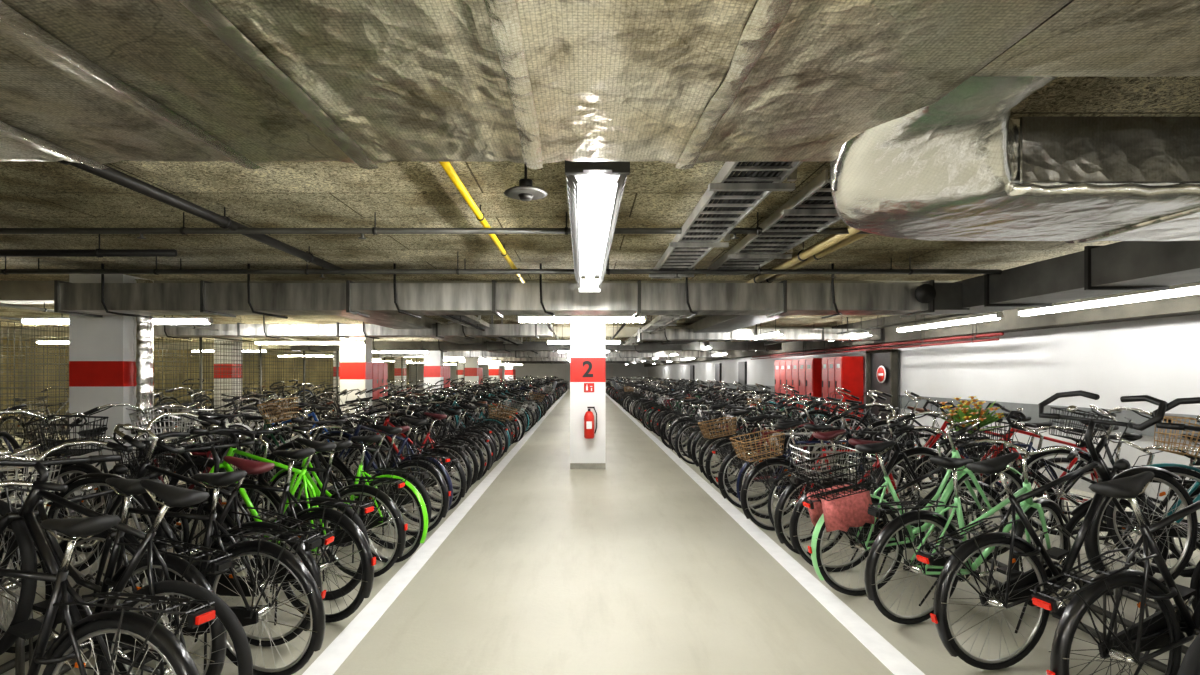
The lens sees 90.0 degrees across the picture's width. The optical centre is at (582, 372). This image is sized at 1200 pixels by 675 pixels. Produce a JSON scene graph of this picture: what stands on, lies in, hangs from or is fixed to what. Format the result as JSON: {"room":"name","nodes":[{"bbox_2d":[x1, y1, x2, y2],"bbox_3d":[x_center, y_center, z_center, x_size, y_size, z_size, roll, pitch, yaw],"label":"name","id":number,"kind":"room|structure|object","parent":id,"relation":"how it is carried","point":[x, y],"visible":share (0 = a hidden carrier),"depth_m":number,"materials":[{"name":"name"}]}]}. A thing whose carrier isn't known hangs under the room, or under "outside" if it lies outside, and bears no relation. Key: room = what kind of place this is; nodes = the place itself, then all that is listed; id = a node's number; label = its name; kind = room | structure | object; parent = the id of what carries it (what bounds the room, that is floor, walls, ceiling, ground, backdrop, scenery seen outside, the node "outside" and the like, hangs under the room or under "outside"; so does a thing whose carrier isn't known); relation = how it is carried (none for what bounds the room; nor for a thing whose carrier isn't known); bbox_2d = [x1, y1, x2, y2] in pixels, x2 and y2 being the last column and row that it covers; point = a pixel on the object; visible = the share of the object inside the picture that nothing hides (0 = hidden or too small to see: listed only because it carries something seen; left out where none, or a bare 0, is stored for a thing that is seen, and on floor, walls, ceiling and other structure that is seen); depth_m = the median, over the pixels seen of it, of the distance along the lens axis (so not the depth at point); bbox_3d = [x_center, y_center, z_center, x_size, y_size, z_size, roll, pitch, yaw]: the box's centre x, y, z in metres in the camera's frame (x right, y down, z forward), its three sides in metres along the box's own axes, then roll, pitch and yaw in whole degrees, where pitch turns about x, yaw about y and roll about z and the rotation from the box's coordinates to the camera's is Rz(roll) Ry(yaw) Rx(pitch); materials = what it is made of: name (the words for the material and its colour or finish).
{"room":"parking garage","nodes":[
{"label":"parking garage","id":0,"kind":"room"},
{"bbox_2d":[1,338,408,423],"bbox_3d":[-18.100,0.205,28.500,0.200,2.750,67.000,0,0,0],"label":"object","id":1,"kind":"structure","parent":0,"point":[314,377],"depth_m":20.87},
{"bbox_2d":[155,342,290,348],"bbox_3d":[-5.850,-1.045,23.100,24.300,0.250,0.400,0,0,0],"label":"ceiling beam","id":2,"kind":"structure","parent":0,"point":[204,344],"depth_m":22.90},
{"bbox_2d":[243,350,374,354],"bbox_3d":[-5.850,-1.045,30.700,24.300,0.250,0.400,0,0,0],"label":"ceiling beam","id":3,"kind":"structure","parent":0,"point":[288,351],"depth_m":30.50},
{"bbox_2d":[1,327,831,337],"bbox_3d":[-5.850,-1.045,15.400,24.300,0.250,0.400,0,0,0],"label":"ceiling beam","id":4,"kind":"structure","parent":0,"point":[626,332],"depth_m":15.20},
{"bbox_2d":[409,363,647,387],"bbox_3d":[-5.650,0.205,62.100,24.700,2.750,0.200,0,0,0],"label":"wall","id":5,"kind":"structure","parent":0,"point":[562,371],"depth_m":62.00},
{"bbox_2d":[0,281,1079,303],"bbox_3d":[-5.850,-1.045,7.800,24.300,0.250,0.400,0,0,0],"label":"ceiling beam","id":6,"kind":"structure","parent":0,"point":[11,292],"depth_m":7.60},
{"bbox_2d":[0,388,1199,674],"bbox_3d":[-5.650,1.680,28.500,24.700,0.200,67.000,0,0,0],"label":"floor","id":7,"kind":"structure","parent":0,"point":[629,566],"depth_m":4.20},
{"bbox_2d":[0,480,215,674],"bbox_3d":[-2.149,1.016,2.253,1.809,1.130,0.669,0,-3,12],"label":"bicycle","id":8,"kind":"object","parent":7,"relation":"on","point":[154,634],"depth_m":2.15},
{"bbox_2d":[69,274,153,506],"bbox_3d":[-5.760,0.205,7.350,0.640,2.750,0.500,0,0,0],"label":"concrete column","id":9,"kind":"structure","parent":7,"relation":"on","point":[101,350],"depth_m":7.10,"materials":[{"name":"white paint"}]},
{"bbox_2d":[0,440,231,674],"bbox_3d":[-2.479,0.970,2.996,1.801,1.125,0.670,6,3,17],"label":"bicycle","id":10,"kind":"object","parent":7,"relation":"on","point":[174,562],"depth_m":2.89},
{"bbox_2d":[0,448,252,674],"bbox_3d":[-2.149,0.901,2.598,1.786,1.089,0.638,17,2,10],"label":"bicycle","id":11,"kind":"object","parent":7,"relation":"on","point":[26,529],"depth_m":2.54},
{"bbox_2d":[133,279,153,495],"bbox_3d":[-5.310,0.230,7.250,0.193,2.700,0.198,0,0,0],"label":"riser pipe","id":12,"kind":"object","parent":7,"relation":"on","point":[143,330],"visible":0.47,"depth_m":7.18,"materials":[{"name":"silver metal"}]},
{"bbox_2d":[49,467,325,674],"bbox_3d":[-2.159,1.040,3.200,1.800,1.082,0.643,0,4,16],"label":"bicycle","id":13,"kind":"object","parent":7,"relation":"on","point":[246,615],"depth_m":3.07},
{"bbox_2d":[46,412,333,646],"bbox_3d":[-2.293,0.896,3.520,1.809,1.130,0.669,14,5,9],"label":"bicycle","id":14,"kind":"object","parent":7,"relation":"on","point":[252,467],"depth_m":3.45,"materials":[{"name":"black paint"}]},
{"bbox_2d":[1,379,392,452],"bbox_3d":[-10.924,0.869,20.323,1.984,1.433,27.543,0,0,0],"label":"parked bicycles","id":15,"kind":"object","parent":7,"relation":"on","point":[47,411],"visible":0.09,"depth_m":12.66,"materials":[{"name":"paint"}]},
{"bbox_2d":[214,338,241,417],"bbox_3d":[-9.900,0.205,16.750,0.500,2.750,0.500,0,0,0],"label":"concrete column","id":16,"kind":"structure","parent":7,"relation":"on","point":[230,359],"depth_m":16.50,"materials":[{"name":"white paint"}]},
{"bbox_2d":[0,316,464,470],"bbox_3d":[-13.237,0.355,25.935,9.326,2.450,39.930,0,0,0],"label":"wire mesh fence","id":17,"kind":"object","parent":7,"relation":"on","point":[260,347],"visible":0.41,"depth_m":15.24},
{"bbox_2d":[0,375,503,495],"bbox_3d":[-6.484,0.862,25.233,2.028,1.448,45.431,0,0,0],"label":"parked bicycles","id":18,"kind":"object","parent":7,"relation":"on","point":[229,423],"visible":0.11,"depth_m":10.78,"materials":[{"name":"red paint"}]},
{"bbox_2d":[0,397,520,674],"bbox_3d":[-2.877,1.397,23.625,0.348,0.345,44.450,0,0,0],"label":"bicycle rack","id":19,"kind":"object","parent":7,"relation":"on","point":[21,657],"visible":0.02,"depth_m":3.19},
{"bbox_2d":[156,428,375,624],"bbox_3d":[-2.140,0.983,3.964,1.812,1.194,0.691,0,1,18],"label":"bicycle","id":20,"kind":"object","parent":7,"relation":"on","point":[368,562],"depth_m":3.83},
{"bbox_2d":[164,424,369,599],"bbox_3d":[-2.283,0.928,4.317,1.786,1.090,0.638,13,2,12],"label":"bicycle","id":21,"kind":"object","parent":7,"relation":"on","point":[319,446],"depth_m":4.24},
{"bbox_2d":[0,375,538,640],"bbox_3d":[-3.895,0.863,25.573,2.064,1.448,48.299,0,0,0],"label":"parked bicycles","id":22,"kind":"object","parent":7,"relation":"on","point":[173,461],"visible":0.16,"depth_m":5.30,"materials":[{"name":"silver paint"}]},
{"bbox_2d":[204,426,407,580],"bbox_3d":[-2.199,1.015,4.732,1.809,1.130,0.669,0,2,14],"label":"bicycle","id":23,"kind":"object","parent":7,"relation":"on","point":[401,528],"depth_m":4.60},
{"bbox_2d":[333,351,339,403],"bbox_3d":[-9.900,0.205,24.650,0.500,2.750,0.500,0,0,0],"label":"concrete column","id":24,"kind":"structure","parent":7,"relation":"on","point":[333,351],"depth_m":24.40,"materials":[{"name":"white paint"}]},
{"bbox_2d":[264,424,428,562],"bbox_3d":[-2.114,1.012,5.160,1.794,1.134,0.665,0,-2,19],"label":"bicycle","id":25,"kind":"object","parent":7,"relation":"on","point":[409,488],"depth_m":5.01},
{"bbox_2d":[264,415,430,548],"bbox_3d":[-2.171,0.937,5.510,1.786,1.090,0.638,12,2,11],"label":"bicycle","id":26,"kind":"object","parent":7,"relation":"on","point":[390,430],"depth_m":5.43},
{"bbox_2d":[340,337,387,431],"bbox_3d":[-5.749,0.205,15.860,0.662,2.750,1.720,0,0,0],"label":"concrete column","id":27,"kind":"structure","parent":7,"relation":"on","point":[357,368],"depth_m":15.00,"materials":[{"name":"white paint"}]},
{"bbox_2d":[291,417,450,535],"bbox_3d":[-2.141,1.016,6.011,1.809,1.130,0.669,0,-4,15],"label":"bicycle","id":28,"kind":"object","parent":7,"relation":"on","point":[337,463],"depth_m":5.87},
{"bbox_2d":[311,408,458,522],"bbox_3d":[-2.153,0.936,6.434,1.800,1.083,0.643,12,6,18],"label":"bicycle","id":29,"kind":"object","parent":7,"relation":"on","point":[415,422],"depth_m":6.34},
{"bbox_2d":[394,357,405,391],"bbox_3d":[-9.900,0.205,32.550,0.500,2.750,0.500,0,0,0],"label":"concrete column","id":30,"kind":"structure","parent":7,"relation":"on","point":[404,358],"depth_m":32.30,"materials":[{"name":"white paint"}]},
{"bbox_2d":[345,411,465,512],"bbox_3d":[-2.144,1.014,6.962,1.794,1.134,0.665,0,4,22],"label":"bicycle","id":31,"kind":"object","parent":7,"relation":"on","point":[462,490],"depth_m":6.79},
{"bbox_2d":[338,396,477,502],"bbox_3d":[-2.147,0.920,7.443,1.791,1.137,0.662,11,0,14],"label":"bicycle","id":32,"kind":"object","parent":7,"relation":"on","point":[462,455],"depth_m":7.32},
{"bbox_2d":[348,412,478,495],"bbox_3d":[-2.215,1.039,7.784,1.800,1.083,0.643,0,0,10],"label":"bicycle","id":33,"kind":"object","parent":7,"relation":"on","point":[469,451],"depth_m":7.68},
{"bbox_2d":[362,394,488,488],"bbox_3d":[-2.159,0.923,8.237,1.809,1.130,0.669,11,0,8],"label":"bicycle","id":34,"kind":"object","parent":7,"relation":"on","point":[482,463],"depth_m":8.15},
{"bbox_2d":[302,389,568,674],"bbox_3d":[-1.390,1.579,26.600,0.160,0.003,62.800,0,0,0],"label":"lane marking","id":35,"kind":"object","parent":7,"relation":"on","point":[335,654],"visible":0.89,"depth_m":4.41,"materials":[{"name":"paint"}]},
{"bbox_2d":[424,351,450,397],"bbox_3d":[-5.749,0.205,23.760,0.662,2.750,1.720,0,0,0],"label":"concrete column","id":36,"kind":"structure","parent":7,"relation":"on","point":[435,370],"depth_m":22.90,"materials":[{"name":"white paint"}]},
{"bbox_2d":[456,361,463,385],"bbox_3d":[-9.900,0.205,48.350,0.500,2.750,0.500,0,0,0],"label":"concrete column","id":37,"kind":"structure","parent":7,"relation":"on","point":[460,365],"depth_m":48.10,"materials":[{"name":"white paint"}]},
{"bbox_2d":[375,376,568,481],"bbox_3d":[-2.153,0.904,29.392,2.065,1.363,41.912,0,0,0],"label":"parked bicycles","id":38,"kind":"object","parent":7,"relation":"on","point":[497,419],"visible":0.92,"depth_m":11.63,"materials":[{"name":"paint"}]},
{"bbox_2d":[465,357,482,390],"bbox_3d":[-5.749,0.205,31.660,0.662,2.750,1.720,0,0,0],"label":"concrete column","id":39,"kind":"structure","parent":7,"relation":"on","point":[473,373],"depth_m":30.80,"materials":[{"name":"white paint"}]},
{"bbox_2d":[489,362,501,382],"bbox_3d":[-5.749,0.205,39.560,0.662,2.750,1.720,0,0,0],"label":"concrete column","id":40,"kind":"structure","parent":7,"relation":"on","point":[494,367],"depth_m":38.70,"materials":[{"name":"white paint"}]},
{"bbox_2d":[505,364,515,380],"bbox_3d":[-5.749,0.205,47.460,0.662,2.750,1.720,0,0,0],"label":"concrete column","id":41,"kind":"structure","parent":7,"relation":"on","point":[509,368],"depth_m":46.60,"materials":[{"name":"white paint"}]},
{"bbox_2d":[570,323,605,468],"bbox_3d":[0.080,0.205,10.100,0.580,2.750,0.500,0,0,0],"label":"concrete column","id":42,"kind":"structure","parent":7,"relation":"on","point":[587,340],"depth_m":9.85,"materials":[{"name":"white paint"}]},
{"bbox_2d":[584,407,596,438],"bbox_3d":[0.122,0.804,9.748,0.215,0.512,0.177,0,0,0],"label":"fire extinguisher","id":43,"kind":"object","parent":42,"relation":"attached to","point":[589,432],"visible":1,"depth_m":9.68,"materials":[{"name":"red paint"}]},
{"bbox_2d":[606,376,803,478],"bbox_3d":[2.474,0.865,29.740,2.072,1.442,41.865,0,0,0],"label":"parked bicycles","id":44,"kind":"object","parent":7,"relation":"on","point":[655,403],"visible":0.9,"depth_m":12.42,"materials":[{"name":"black paint"}]},
{"bbox_2d":[699,409,814,483],"bbox_3d":[2.495,1.039,8.485,1.800,1.083,0.643,0,4,-10],"label":"bicycle","id":45,"kind":"object","parent":7,"relation":"on","point":[703,451],"depth_m":8.38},
{"bbox_2d":[606,394,924,674],"bbox_3d":[1.710,1.579,26.600,0.160,0.003,62.800,0,0,0],"label":"lane marking","id":46,"kind":"object","parent":7,"relation":"on","point":[896,662],"visible":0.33,"depth_m":4.39,"materials":[{"name":"paint"}]},
{"bbox_2d":[698,395,834,492],"bbox_3d":[2.449,0.923,7.966,1.800,1.127,0.670,-11,-1,-6],"label":"bicycle","id":47,"kind":"object","parent":7,"relation":"on","point":[725,441],"depth_m":7.90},
{"bbox_2d":[712,398,861,508],"bbox_3d":[2.394,0.922,7.005,1.809,1.130,0.669,-11,-3,-6],"label":"bicycle","id":48,"kind":"object","parent":7,"relation":"on","point":[721,473],"depth_m":6.97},
{"bbox_2d":[724,413,864,500],"bbox_3d":[2.612,1.043,7.425,1.786,1.089,0.638,0,3,-5],"label":"bicycle","id":49,"kind":"object","parent":7,"relation":"on","point":[750,498],"depth_m":7.40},
{"bbox_2d":[775,358,821,419],"bbox_3d":[6.375,0.580,17.602,0.530,1.950,3.194,0,0,0],"label":"lockers","id":50,"kind":"object","parent":7,"relation":"on","point":[805,375],"visible":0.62,"depth_m":16.90,"materials":[{"name":"red metal"}]},
{"bbox_2d":[736,419,893,518],"bbox_3d":[2.550,1.039,6.548,1.800,1.083,0.643,0,0,-4],"label":"bicycle","id":51,"kind":"object","parent":7,"relation":"on","point":[742,473],"depth_m":6.50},
{"bbox_2d":[730,400,903,530],"bbox_3d":[2.396,0.922,6.083,1.800,1.127,0.670,-11,4,-10],"label":"bicycle","id":52,"kind":"object","parent":7,"relation":"on","point":[762,465],"depth_m":5.98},
{"bbox_2d":[822,356,862,437],"bbox_3d":[6.375,0.580,14.803,0.530,1.950,1.199,0,0,0],"label":"lockers","id":53,"kind":"object","parent":7,"relation":"on","point":[845,372],"visible":0.61,"depth_m":14.20,"materials":[{"name":"red metal"}]},
{"bbox_2d":[768,424,919,541],"bbox_3d":[2.539,1.027,5.762,1.767,1.097,0.495,0,-2,-16],"label":"bicycle","id":54,"kind":"object","parent":7,"relation":"on","point":[814,428],"depth_m":5.69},
{"bbox_2d":[769,402,952,555],"bbox_3d":[2.436,0.919,5.261,1.794,1.134,0.665,-11,8,-13],"label":"bicycle","id":55,"kind":"object","parent":7,"relation":"on","point":[898,456],"depth_m":5.20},
{"bbox_2d":[789,426,1007,571],"bbox_3d":[2.520,1.016,4.796,1.800,1.127,0.670,0,2,-5],"label":"bicycle","id":56,"kind":"object","parent":7,"relation":"on","point":[797,512],"depth_m":4.76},
{"bbox_2d":[793,396,1029,595],"bbox_3d":[2.412,0.887,4.340,1.811,1.202,0.670,-11,4,-11],"label":"bicycle","id":57,"kind":"object","parent":7,"relation":"on","point":[837,507],"depth_m":4.27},
{"bbox_2d":[631,376,1199,610],"bbox_3d":[4.393,0.907,26.046,2.070,1.359,48.043,0,0,0],"label":"parked bicycles","id":58,"kind":"object","parent":7,"relation":"on","point":[1058,495],"visible":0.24,"depth_m":5.37,"materials":[{"name":"black paint"}]},
{"bbox_2d":[672,402,1188,672],"bbox_3d":[3.207,1.397,23.625,0.348,0.345,44.450,0,0,0],"label":"bicycle rack","id":59,"kind":"object","parent":7,"relation":"on","point":[1156,664],"visible":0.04,"depth_m":3.96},
{"bbox_2d":[864,439,1079,623],"bbox_3d":[2.587,1.014,3.861,1.791,1.137,0.662,0,4,-17],"label":"bicycle","id":60,"kind":"object","parent":7,"relation":"on","point":[1030,506],"depth_m":3.78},
{"bbox_2d":[916,390,1197,669],"bbox_3d":[2.612,0.839,3.283,1.812,1.194,0.691,-18,3,-12],"label":"bicycle","id":61,"kind":"object","parent":7,"relation":"on","point":[1016,590],"depth_m":3.25,"materials":[{"name":"black paint"}]},
{"bbox_2d":[1030,397,1199,674],"bbox_3d":[2.748,0.848,2.692,1.812,1.194,0.691,-17,5,-14],"label":"bicycle","id":62,"kind":"object","parent":7,"relation":"on","point":[1171,627],"depth_m":2.61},
{"bbox_2d":[0,76,1199,349],"bbox_3d":[-5.650,-1.270,28.500,24.700,0.200,67.000,0,0,0],"label":"ceiling","id":63,"kind":"structure","parent":0,"point":[278,194],"depth_m":4.63,"materials":[{"name":"concrete"}]},
{"bbox_2d":[20,314,68,323],"bbox_3d":[-7.588,-0.761,8.500,0.676,0.127,0.090,0,0,0],"label":"ceiling lamp","id":64,"kind":"object","parent":63,"relation":"hanging from","point":[26,320],"depth_m":8.47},
{"bbox_2d":[35,327,68,343],"bbox_3d":[-12.500,-0.953,15.200,2.670,0.425,0.090,0,0,0],"label":"ceiling lamp","id":65,"kind":"object","parent":63,"relation":"hanging from","point":[58,340],"visible":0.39,"depth_m":15.18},
{"bbox_2d":[0,234,176,257],"bbox_3d":[-4.450,-1.064,5.000,2.100,0.202,0.075,0,0,0],"label":"drain pipe","id":66,"kind":"object","parent":63,"relation":"attached to","point":[99,253],"visible":0.92,"depth_m":4.98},
{"bbox_2d":[154,315,212,323],"bbox_3d":[-5.630,-0.754,8.500,0.817,0.113,0.090,0,0,0],"label":"ceiling lamp","id":67,"kind":"object","parent":63,"relation":"hanging from","point":[157,320],"depth_m":8.47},
{"bbox_2d":[58,160,344,274],"bbox_3d":[-2.520,-1.091,4.350,0.088,0.149,3.900,0,0,0],"label":"drain pipe","id":68,"kind":"object","parent":63,"relation":"attached to","point":[111,174],"visible":0.7,"depth_m":3.80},
{"bbox_2d":[0,302,453,357],"bbox_3d":[-7.000,-0.980,29.600,0.050,0.370,44.800,0,0,0],"label":"pipe","id":69,"kind":"object","parent":63,"relation":"hanging from","point":[44,309],"visible":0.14,"depth_m":7.94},
{"bbox_2d":[254,339,365,343],"bbox_3d":[-6.600,-0.927,14.500,2.670,0.475,0.090,0,0,0],"label":"ceiling lamp","id":70,"kind":"object","parent":63,"relation":"hanging from","point":[277,341],"visible":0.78,"depth_m":14.47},
{"bbox_2d":[154,315,552,338],"bbox_3d":[-4.559,-0.917,11.736,7.918,0.487,0.577,0,0,0],"label":"ventilation duct","id":71,"kind":"object","parent":63,"relation":"hanging from","point":[342,330],"visible":0.81,"depth_m":11.50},
{"bbox_2d":[372,351,428,352],"bbox_3d":[-6.600,-0.927,20.500,2.670,0.475,0.090,0,0,0],"label":"ceiling lamp","id":72,"kind":"object","parent":63,"relation":"hanging from","point":[372,351],"visible":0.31,"depth_m":20.48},
{"bbox_2d":[337,315,528,357],"bbox_3d":[-3.250,-0.940,28.950,0.700,0.200,42.100,0,0,0],"label":"ventilation duct","id":73,"kind":"object","parent":63,"relation":"hanging from","point":[390,321],"visible":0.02,"depth_m":10.61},
{"bbox_2d":[0,212,870,234],"bbox_3d":[-3.450,-1.084,4.350,11.100,0.162,0.055,0,0,0],"label":"sprinkler pipe","id":74,"kind":"object","parent":63,"relation":"attached to","point":[183,230],"visible":0.95,"depth_m":4.33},
{"bbox_2d":[439,162,525,282],"bbox_3d":[-0.710,-1.109,4.900,0.055,0.112,5.000,0,0,0],"label":"gas pipe","id":75,"kind":"object","parent":63,"relation":"attached to","point":[447,166],"visible":0.6,"depth_m":3.88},
{"bbox_2d":[427,315,550,357],"bbox_3d":[-1.995,-1.000,29.093,0.550,0.330,41.815,0,0,0],"label":"cable tray","id":76,"kind":"object","parent":63,"relation":"attached to","point":[472,319],"visible":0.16,"depth_m":10.90,"materials":[{"name":"grey metal"}]},
{"bbox_2d":[54,264,932,318],"bbox_3d":[-0.950,-0.892,6.662,9.335,0.537,0.627,0,0,0],"label":"ventilation duct","id":77,"kind":"object","parent":63,"relation":"hanging from","point":[831,299],"visible":0.88,"depth_m":6.40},
{"bbox_2d":[915,241,1199,314],"bbox_3d":[4.098,-0.833,3.900,1.155,0.365,6.200,0,0,0],"label":"ventilation duct","id":78,"kind":"object","parent":77,"relation":"attached to","point":[1123,266],"visible":0.9,"depth_m":5.00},
{"bbox_2d":[446,315,547,357],"bbox_3d":[-1.900,-0.980,29.600,0.050,0.370,44.800,0,0,0],"label":"pipe","id":79,"kind":"object","parent":63,"relation":"hanging from","point":[451,316],"visible":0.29,"depth_m":10.38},
{"bbox_2d":[0,251,1001,274],"bbox_3d":[-2.500,-1.054,5.750,13.000,0.222,0.055,0,0,0],"label":"sprinkler pipe","id":80,"kind":"object","parent":63,"relation":"attached to","point":[5,271],"visible":0.92,"depth_m":5.74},
{"bbox_2d":[504,164,547,200],"bbox_3d":[-0.300,-1.038,3.150,0.230,0.255,0.230,0,0,0],"label":"pendant lamp","id":81,"kind":"object","parent":63,"relation":"attached to","point":[525,191],"visible":0.97,"depth_m":3.12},
{"bbox_2d":[0,0,1070,169],"bbox_3d":[-2.260,-0.979,-0.315,6.680,0.362,5.370,0,0,0],"label":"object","id":82,"kind":"structure","parent":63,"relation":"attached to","point":[685,84],"depth_m":1.64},
{"bbox_2d":[291,338,781,351],"bbox_3d":[-1.359,-0.892,17.736,14.318,0.537,0.577,0,0,0],"label":"ventilation duct","id":83,"kind":"object","parent":63,"relation":"hanging from","point":[380,346],"visible":0.7,"depth_m":17.50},
{"bbox_2d":[378,351,726,357],"bbox_3d":[-1.259,-0.892,25.236,14.518,0.537,0.577,0,0,0],"label":"ventilation duct","id":84,"kind":"object","parent":63,"relation":"hanging from","point":[471,354],"visible":0.54,"depth_m":25.00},
{"bbox_2d":[546,324,569,343],"bbox_3d":[-0.590,-0.920,14.200,0.543,0.448,0.090,0,0,0],"label":"ceiling lamp","id":85,"kind":"object","parent":63,"relation":"hanging from","point":[562,341],"depth_m":14.18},
{"bbox_2d":[444,357,691,361],"bbox_3d":[-1.259,-0.892,33.236,14.518,0.537,0.577,0,0,0],"label":"ventilation duct","id":86,"kind":"object","parent":63,"relation":"hanging from","point":[508,359],"visible":0.44,"depth_m":33.00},
{"bbox_2d":[516,315,646,322],"bbox_3d":[-0.020,-0.927,8.200,1.770,0.475,0.090,0,0,0],"label":"ceiling lamp","id":87,"kind":"object","parent":63,"relation":"hanging from","point":[520,318],"visible":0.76,"depth_m":8.18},
{"bbox_2d":[565,160,629,291],"bbox_3d":[0.060,-0.960,4.037,0.272,0.410,3.175,0,0,0],"label":"ceiling lamp","id":88,"kind":"object","parent":63,"relation":"hanging from","point":[595,189],"visible":0.95,"depth_m":3.15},
{"bbox_2d":[607,315,691,357],"bbox_3d":[1.355,-0.980,29.093,0.450,0.370,41.815,0,0,0],"label":"cable tray","id":89,"kind":"object","parent":63,"relation":"attached to","point":[660,320],"visible":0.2,"depth_m":10.90,"materials":[{"name":"grey metal"}]},
{"bbox_2d":[625,315,787,357],"bbox_3d":[2.650,-0.940,29.050,0.700,0.200,41.900,0,0,0],"label":"ventilation duct","id":90,"kind":"object","parent":63,"relation":"hanging from","point":[712,323],"visible":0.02,"depth_m":10.74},
{"bbox_2d":[461,361,668,363],"bbox_3d":[-1.259,-0.892,42.236,14.518,0.537,0.577,0,0,0],"label":"ventilation duct","id":91,"kind":"object","parent":90,"relation":"attached to","point":[501,362],"visible":0.39,"depth_m":42.00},
{"bbox_2d":[649,161,803,278],"bbox_3d":[0.875,-1.055,4.442,0.450,0.220,3.715,0,0,0],"label":"cable tray","id":92,"kind":"object","parent":63,"relation":"attached to","point":[752,189],"visible":0.75,"depth_m":3.64,"materials":[{"name":"grey metal"}]},
{"bbox_2d":[637,317,880,342],"bbox_3d":[3.691,-0.907,12.736,5.018,0.507,0.577,0,0,0],"label":"ventilation duct","id":93,"kind":"object","parent":63,"relation":"hanging from","point":[820,334],"visible":0.8,"depth_m":12.50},
{"bbox_2d":[754,319,783,339],"bbox_3d":[3.600,-0.927,11.700,0.090,0.475,1.670,0,0,0],"label":"ceiling lamp","id":94,"kind":"object","parent":63,"relation":"hanging from","point":[779,332],"visible":0.88,"depth_m":11.54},
{"bbox_2d":[706,170,840,275],"bbox_3d":[1.505,-1.070,4.742,0.550,0.190,3.115,0,0,0],"label":"cable tray","id":95,"kind":"object","parent":63,"relation":"attached to","point":[818,213],"visible":0.61,"depth_m":4.30,"materials":[{"name":"grey metal"}]},
{"bbox_2d":[746,226,859,282],"bbox_3d":[1.950,-1.077,5.450,0.100,0.175,4.100,0,0,0],"label":"conduit","id":96,"kind":"object","parent":63,"relation":"attached to","point":[803,255],"visible":0.45,"depth_m":5.11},
{"bbox_2d":[762,234,868,282],"bbox_3d":[2.080,-1.084,5.450,0.075,0.162,4.100,0,0,0],"label":"conduit","id":97,"kind":"object","parent":63,"relation":"attached to","point":[855,237],"visible":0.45,"depth_m":5.16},
{"bbox_2d":[681,314,970,357],"bbox_3d":[5.300,-0.980,29.600,0.050,0.370,44.800,0,0,0],"label":"pipe","id":98,"kind":"object","parent":63,"relation":"hanging from","point":[952,315],"visible":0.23,"depth_m":10.14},
{"bbox_2d":[751,314,998,359],"bbox_3d":[6.160,-0.823,15.450,0.040,0.685,13.100,0,0,0],"label":"pipe","id":99,"kind":"object","parent":63,"relation":"hanging from","point":[995,339],"visible":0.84,"depth_m":11.61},
{"bbox_2d":[752,314,1003,357],"bbox_3d":[6.220,-0.856,15.450,0.065,0.618,13.100,0,0,0],"label":"pipe","id":100,"kind":"object","parent":63,"relation":"hanging from","point":[976,335],"visible":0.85,"depth_m":11.68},
{"bbox_2d":[896,312,1003,331],"bbox_3d":[5.750,-0.953,9.600,0.090,0.425,2.670,0,0,0],"label":"ceiling lamp","id":101,"kind":"object","parent":63,"relation":"hanging from","point":[999,315],"visible":0.83,"depth_m":9.27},
{"bbox_2d":[830,0,1199,242],"bbox_3d":[3.312,-0.870,2.207,4.764,0.527,1.414,0,0,0],"label":"duct","id":102,"kind":"object","parent":63,"relation":"hanging from","point":[957,167],"visible":0.78,"depth_m":2.09,"materials":[{"name":"silver metal"}]},
{"bbox_2d":[973,0,1199,76],"bbox_3d":[3.342,-0.979,-0.645,4.535,0.362,4.710,0,0,0],"label":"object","id":103,"kind":"structure","parent":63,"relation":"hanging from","point":[1109,38],"depth_m":1.49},
{"bbox_2d":[1017,282,1199,315],"bbox_3d":[5.750,-0.953,6.500,0.090,0.425,2.770,0,0,0],"label":"ceiling lamp","id":104,"kind":"object","parent":63,"relation":"hanging from","point":[1024,311],"visible":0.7,"depth_m":6.44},
{"bbox_2d":[648,314,1199,517],"bbox_3d":[6.800,0.205,28.500,0.200,2.750,67.000,0,0,0],"label":"wall","id":105,"kind":"structure","parent":0,"point":[1159,358],"depth_m":8.44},
{"bbox_2d":[715,363,720,392],"bbox_3d":[6.645,0.555,29.500,0.090,2.050,1.000,0,0,0],"label":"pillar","id":106,"kind":"structure","parent":105,"relation":"in","point":[717,365],"depth_m":29.45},
{"bbox_2d":[738,361,746,397],"bbox_3d":[6.645,0.555,25.000,0.090,2.050,1.000,0,0,0],"label":"pillar","id":107,"kind":"structure","parent":105,"relation":"in","point":[742,366],"depth_m":24.83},
{"bbox_2d":[866,349,897,438],"bbox_3d":[6.580,0.535,13.200,0.180,2.090,1.140,0,0,0],"label":"door","id":108,"kind":"structure","parent":105,"relation":"in","point":[887,358],"depth_m":13.12,"materials":[{"name":"metal"}]},
{"bbox_2d":[877,366,885,382],"bbox_3d":[6.508,0.030,13.100,0.025,0.380,0.380,0,0,0],"label":"no entry sign","id":109,"kind":"object","parent":108,"relation":"attached to","point":[881,372],"visible":1,"depth_m":13.07,"materials":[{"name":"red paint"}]},
{"bbox_2d":[644,282,1199,366],"bbox_3d":[6.500,-0.905,28.500,0.400,0.530,67.000,0,0,0],"label":"trim","id":110,"kind":"structure","parent":105,"relation":"attached to","point":[1187,304],"depth_m":8.93,"materials":[{"name":"metal"}]},
{"bbox_2d":[648,378,1199,439],"bbox_3d":[6.675,0.600,28.500,0.050,0.280,67.000,0,0,0],"label":"trim","id":111,"kind":"structure","parent":105,"relation":"attached to","point":[1031,410],"depth_m":8.70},
{"bbox_2d":[1177,633,1199,674],"bbox_3d":[2.870,1.042,2.301,1.786,1.089,0.638,0,-2,-17],"label":"bicycle","id":112,"kind":"object","parent":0,"point":[1190,664],"depth_m":2.07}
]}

